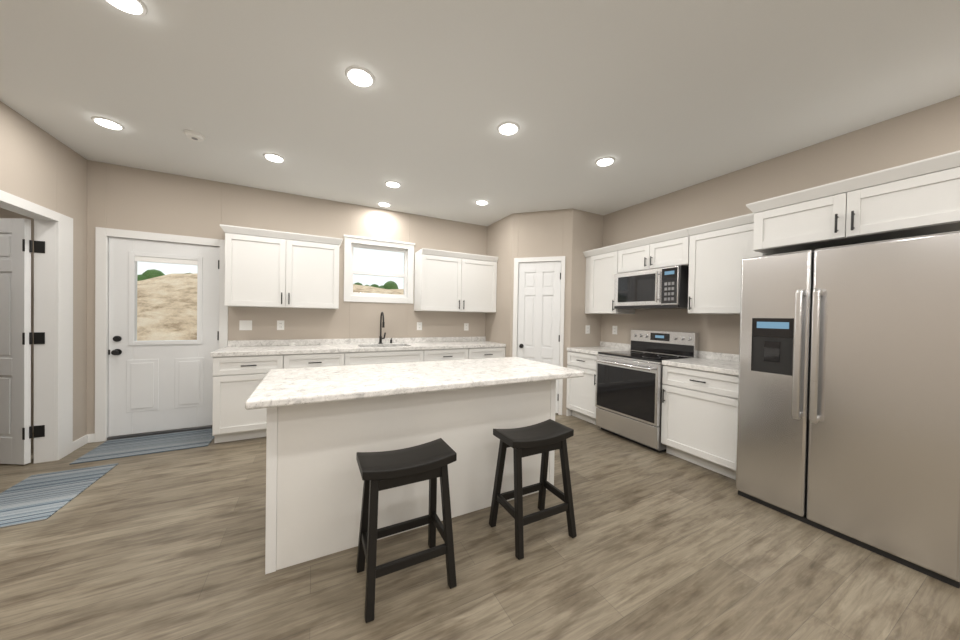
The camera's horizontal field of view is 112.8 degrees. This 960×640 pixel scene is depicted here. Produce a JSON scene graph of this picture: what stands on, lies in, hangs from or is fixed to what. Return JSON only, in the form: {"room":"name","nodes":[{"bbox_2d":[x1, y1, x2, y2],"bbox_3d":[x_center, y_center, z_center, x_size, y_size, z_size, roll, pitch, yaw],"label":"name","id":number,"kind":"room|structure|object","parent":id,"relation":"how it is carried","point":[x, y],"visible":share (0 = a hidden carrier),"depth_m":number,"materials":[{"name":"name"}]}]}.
{"room":"kitchen","nodes":[
{"label":"kitchen","id":0,"kind":"room"},
{"bbox_2d":[0,208,33,432],"bbox_3d":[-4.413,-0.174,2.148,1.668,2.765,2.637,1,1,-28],"label":"door frame","id":1,"kind":"structure","parent":0,"point":[4,213],"depth_m":3.35,"materials":[{"name":"paint"}]},
{"bbox_2d":[0,101,87,462],"bbox_3d":[-2.095,-0.106,-0.336,0.141,2.765,7.745,1,1,-28],"label":"wall","id":2,"kind":"structure","parent":0,"point":[42,179],"depth_m":2.74,"materials":[{"name":"paint"}]},
{"bbox_2d":[0,218,44,464],"bbox_3d":[-4.130,0.175,2.692,0.863,2.040,0.079,1,1,2],"label":"door","id":3,"kind":"structure","parent":2,"relation":"in","point":[16,244],"depth_m":2.65,"materials":[{"name":"white wood"}]},
{"bbox_2d":[86,160,486,442],"bbox_3d":[-1.393,-0.148,4.465,5.828,2.765,0.184,1,1,-28],"label":"wall","id":4,"kind":"structure","parent":0,"point":[126,202],"depth_m":3.75,"materials":[{"name":"paint"}]},
{"bbox_2d":[108,237,219,436],"bbox_3d":[-3.336,0.177,3.400,0.880,2.007,0.122,1,1,-28],"label":"exterior door","id":5,"kind":"structure","parent":4,"relation":"in","point":[155,385],"depth_m":3.37,"materials":[{"name":"white wood"}]},
{"bbox_2d":[239,320,251,329],"bbox_3d":[-2.720,0.062,3.706,0.120,0.115,0.010,1,1,-28],"label":"wall switch","id":6,"kind":"object","parent":4,"relation":"attached to","point":[243,324],"visible":1,"depth_m":3.70,"materials":[{"name":"white plastic"}]},
{"bbox_2d":[277,320,283,329],"bbox_3d":[-2.414,0.063,3.866,0.075,0.115,0.009,1,1,-28],"label":"outlet","id":7,"kind":"object","parent":4,"relation":"attached to","point":[280,323],"visible":1,"depth_m":3.86,"materials":[{"name":"white plastic"}]},
{"bbox_2d":[220,224,342,308],"bbox_3d":[-2.256,-0.564,3.727,1.170,0.840,0.378,1,1,-28],"label":"upper cabinet","id":8,"kind":"object","parent":4,"relation":"attached to","point":[264,268],"visible":1,"depth_m":3.57,"materials":[{"name":"white wood"}]},
{"bbox_2d":[417,322,421,329],"bbox_3d":[-0.884,0.090,4.665,0.075,0.115,0.009,1,1,-28],"label":"outlet","id":9,"kind":"object","parent":4,"relation":"attached to","point":[419,324],"visible":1,"depth_m":4.66,"materials":[{"name":"white plastic"}]},
{"bbox_2d":[414,248,497,312],"bbox_3d":[-0.339,-0.543,4.727,1.184,0.840,0.378,1,1,-28],"label":"upper cabinet","id":10,"kind":"object","parent":4,"relation":"attached to","point":[444,281],"visible":1,"depth_m":4.55,"materials":[{"name":"white wood"}]},
{"bbox_2d":[464,323,468,330],"bbox_3d":[-0.213,0.108,5.015,0.075,0.115,0.009,1,1,-28],"label":"outlet","id":11,"kind":"object","parent":4,"relation":"attached to","point":[466,325],"visible":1,"depth_m":5.01,"materials":[{"name":"white plastic"}]},
{"bbox_2d":[0,0,959,225],"bbox_3d":[-0.428,-1.513,0.844,7.498,0.080,8.587,1,1,-28],"label":"ceiling","id":12,"kind":"structure","parent":0,"point":[682,94],"depth_m":2.02,"materials":[{"name":"paint"}]},
{"bbox_2d":[91,116,124,129],"bbox_3d":[-2.894,-1.528,2.486,0.176,0.012,0.176,1,1,-28],"label":"recessed light","id":13,"kind":"object","parent":12,"relation":"in","point":[105,122],"visible":1,"depth_m":2.47,"materials":[{"name":"white plastic"}]},
{"bbox_2d":[104,0,147,15],"bbox_3d":[-1.674,-1.496,1.488,0.176,0.012,0.176,1,1,-28],"label":"recessed light","id":14,"kind":"object","parent":12,"relation":"in","point":[132,7],"visible":1,"depth_m":1.52,"materials":[{"name":"white plastic"}]},
{"bbox_2d":[183,130,205,141],"bbox_3d":[-2.347,-1.508,2.625,0.136,0.036,0.136,1,1,-28],"label":"smoke detector","id":15,"kind":"object","parent":12,"relation":"attached to","point":[193,135],"visible":1,"depth_m":2.60,"materials":[{"name":"white plastic"}]},
{"bbox_2d":[263,153,284,162],"bbox_3d":[-1.928,-1.517,2.990,0.176,0.012,0.176,1,1,-28],"label":"recessed light","id":16,"kind":"object","parent":12,"relation":"in","point":[273,157],"visible":1,"depth_m":2.97,"materials":[{"name":"white plastic"}]},
{"bbox_2d":[345,65,374,87],"bbox_3d":[-0.734,-1.485,1.956,0.176,0.012,0.176,1,1,-28],"label":"recessed light","id":17,"kind":"object","parent":12,"relation":"in","point":[359,76],"visible":1,"depth_m":1.94,"materials":[{"name":"white plastic"}]},
{"bbox_2d":[377,202,390,206],"bbox_3d":[-1.260,-1.520,4.196,0.176,0.012,0.176,1,1,-28],"label":"recessed light","id":18,"kind":"object","parent":12,"relation":"in","point":[384,204],"visible":1,"depth_m":4.18,"materials":[{"name":"white plastic"}]},
{"bbox_2d":[385,181,400,187],"bbox_3d":[-0.967,-1.507,3.548,0.176,0.012,0.176,1,1,-28],"label":"recessed light","id":19,"kind":"object","parent":12,"relation":"in","point":[394,184],"visible":1,"depth_m":3.54,"materials":[{"name":"white plastic"}]},
{"bbox_2d":[475,200,488,204],"bbox_3d":[0.025,-1.496,4.067,0.176,0.012,0.176,1,1,-28],"label":"recessed light","id":20,"kind":"object","parent":12,"relation":"in","point":[479,202],"visible":1,"depth_m":4.05,"materials":[{"name":"white plastic"}]},
{"bbox_2d":[497,121,519,135],"bbox_3d":[0.219,-1.474,2.465,0.176,0.012,0.176,1,1,-28],"label":"recessed light","id":21,"kind":"object","parent":12,"relation":"in","point":[507,128],"visible":1,"depth_m":2.45,"materials":[{"name":"white plastic"}]},
{"bbox_2d":[595,157,614,165],"bbox_3d":[1.158,-1.464,2.955,0.176,0.012,0.176,1,1,-28],"label":"recessed light","id":22,"kind":"object","parent":12,"relation":"in","point":[604,161],"visible":1,"depth_m":2.94,"materials":[{"name":"white plastic"}]},
{"bbox_2d":[0,413,959,639],"bbox_3d":[-0.477,1.321,0.876,7.498,0.060,8.587,1,1,-28],"label":"floor","id":23,"kind":"structure","parent":0,"point":[169,545],"depth_m":1.65,"materials":[{"name":"brown wood"}]},
{"bbox_2d":[0,463,117,527],"bbox_3d":[-3.098,1.226,2.238,0.482,0.008,0.830,1,1,-28],"label":"rug","id":24,"kind":"object","parent":23,"relation":"on","point":[38,497],"visible":1,"depth_m":2.25,"materials":[{"name":"fabric"}]},
{"bbox_2d":[69,428,214,464],"bbox_3d":[-3.186,1.215,3.148,0.910,0.008,0.565,1,1,-28],"label":"rug","id":25,"kind":"object","parent":23,"relation":"on","point":[134,446],"visible":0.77,"depth_m":3.09,"materials":[{"name":"blue fabric"}]},
{"bbox_2d":[212,347,504,442],"bbox_3d":[-1.250,0.804,4.119,3.332,0.874,0.662,1,1,-28],"label":"base cabinet","id":26,"kind":"object","parent":23,"relation":"on","point":[235,378],"visible":0.33,"depth_m":3.27,"materials":[{"name":"white wood"}]},
{"bbox_2d":[210,336,505,356],"bbox_3d":[-1.255,0.385,4.121,3.348,0.260,0.638,1,1,-28],"label":"countertop","id":27,"kind":"structure","parent":26,"relation":"on","point":[302,346],"depth_m":3.95,"materials":[{"name":"stone"}]},
{"bbox_2d":[378,312,391,343],"bbox_3d":[-1.256,0.104,4.300,0.182,0.434,0.218,1,1,-28],"label":"faucet","id":28,"kind":"object","parent":27,"relation":"on","point":[382,324],"visible":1,"depth_m":4.33,"materials":[{"name":"black metal"}]},
{"bbox_2d":[356,438,456,622],"bbox_3d":[-0.369,0.973,1.589,0.445,0.629,0.335,1,1,-28],"label":"stool","id":29,"kind":"object","parent":23,"relation":"on","point":[383,470],"visible":1,"depth_m":1.54,"materials":[{"name":"black wood"}]},
{"bbox_2d":[245,357,583,573],"bbox_3d":[-0.347,0.816,2.261,2.019,0.922,0.900,1,1,-28],"label":"kitchen island","id":30,"kind":"object","parent":23,"relation":"on","point":[319,418],"visible":0.86,"depth_m":1.87,"materials":[{"name":"white wood"}]},
{"bbox_2d":[489,419,576,559],"bbox_3d":[0.322,0.981,1.956,0.445,0.629,0.335,1,1,-28],"label":"stool","id":31,"kind":"object","parent":23,"relation":"on","point":[548,435],"visible":1,"depth_m":1.92,"materials":[{"name":"black wood"}]},
{"bbox_2d":[485,209,602,415],"bbox_3d":[0.827,-0.113,4.652,1.752,2.765,0.572,1,1,22],"label":"wall","id":32,"kind":"structure","parent":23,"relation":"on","point":[563,235],"depth_m":4.40,"materials":[{"name":"beige paint"}]},
{"bbox_2d":[517,261,560,412],"bbox_3d":[0.799,0.232,4.390,0.580,2.058,0.102,1,1,18],"label":"pantry door","id":33,"kind":"structure","parent":32,"relation":"in","point":[539,286],"depth_m":4.39,"materials":[{"name":"white wood"}]},
{"bbox_2d":[585,325,589,333],"bbox_3d":[1.488,0.131,4.407,0.075,0.115,0.009,1,1,-28],"label":"outlet","id":34,"kind":"object","parent":32,"relation":"attached to","point":[587,326],"visible":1,"depth_m":4.40,"materials":[{"name":"white plastic"}]},
{"bbox_2d":[566,341,629,424],"bbox_3d":[1.540,0.796,4.148,0.662,0.985,0.537,1,1,-28],"label":"base cabinet","id":35,"kind":"object","parent":23,"relation":"on","point":[581,391],"visible":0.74,"depth_m":4.04,"materials":[{"name":"white wood"}]},
{"bbox_2d":[595,330,698,452],"bbox_3d":[1.799,0.712,3.546,0.735,1.175,0.765,1,1,-28],"label":"range","id":36,"kind":"object","parent":23,"relation":"on","point":[628,399],"visible":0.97,"depth_m":3.40,"materials":[{"name":"silver metal"}]},
{"bbox_2d":[661,351,738,479],"bbox_3d":[2.178,0.821,2.926,0.662,0.985,0.684,1,1,-28],"label":"base cabinet","id":37,"kind":"object","parent":23,"relation":"on","point":[699,417],"visible":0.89,"depth_m":2.80,"materials":[{"name":"white wood"}]},
{"bbox_2d":[736,231,959,587],"bbox_3d":[2.466,0.439,2.137,0.831,1.775,0.950,1,1,-28],"label":"refrigerator","id":38,"kind":"object","parent":23,"relation":"on","point":[848,421],"visible":1,"depth_m":1.86,"materials":[{"name":"silver metal"}]},
{"bbox_2d":[601,96,959,354],"bbox_3d":[2.950,-0.049,2.299,0.134,2.765,7.745,1,1,-28],"label":"wall","id":39,"kind":"structure","parent":0,"point":[933,130],"depth_m":2.99,"materials":[{"name":"paint"}]},
{"bbox_2d":[583,244,634,313],"bbox_3d":[1.687,-0.502,4.201,0.378,0.840,0.532,1,1,-28],"label":"upper cabinets","id":40,"kind":"object","parent":39,"relation":"attached to","point":[601,263],"visible":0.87,"depth_m":4.11,"materials":[{"name":"white wood"}]},
{"bbox_2d":[612,326,616,333],"bbox_3d":[1.825,0.136,4.323,0.009,0.115,0.075,1,1,-28],"label":"outlet","id":41,"kind":"object","parent":39,"relation":"attached to","point":[614,328],"visible":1,"depth_m":4.32,"materials":[{"name":"white plastic"}]},
{"bbox_2d":[616,228,689,272],"bbox_3d":[2.007,-0.734,3.594,0.378,0.352,0.830,1,1,-28],"label":"upper cabinet","id":42,"kind":"object","parent":39,"relation":"attached to","point":[669,249],"visible":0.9,"depth_m":3.46,"materials":[{"name":"white wood"}]},
{"bbox_2d":[614,265,688,308],"bbox_3d":[1.958,-0.341,3.607,0.444,0.425,0.765,1,1,-28],"label":"microwave","id":43,"kind":"object","parent":42,"relation":"attached to","point":[665,287],"visible":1,"depth_m":3.42,"materials":[{"name":"silver metal"}]},
{"bbox_2d":[687,213,768,313],"bbox_3d":[2.333,-0.477,2.964,0.378,0.840,0.594,1,1,-28],"label":"upper cabinet","id":44,"kind":"object","parent":39,"relation":"attached to","point":[717,250],"visible":0.71,"depth_m":2.92,"materials":[{"name":"white wood"}]},
{"bbox_2d":[746,150,959,254],"bbox_3d":[2.591,-0.703,2.167,0.662,0.362,1.040,1,1,-28],"label":"upper cabinet","id":45,"kind":"object","parent":39,"relation":"attached to","point":[922,197],"visible":0.98,"depth_m":1.97,"materials":[{"name":"white wood"}]},
{"label":"outside","id":46,"kind":"structure","parent":0,"visible":0},
{"bbox_2d":[137,269,403,340],"bbox_3d":[-15.100,-1.101,28.942,80.000,4.140,54.683,1,1,-28],"label":"terrain","id":47,"kind":"structure","parent":46,"point":[166,304],"depth_m":7.78,"materials":[{"name":"beige sand"}]}
]}

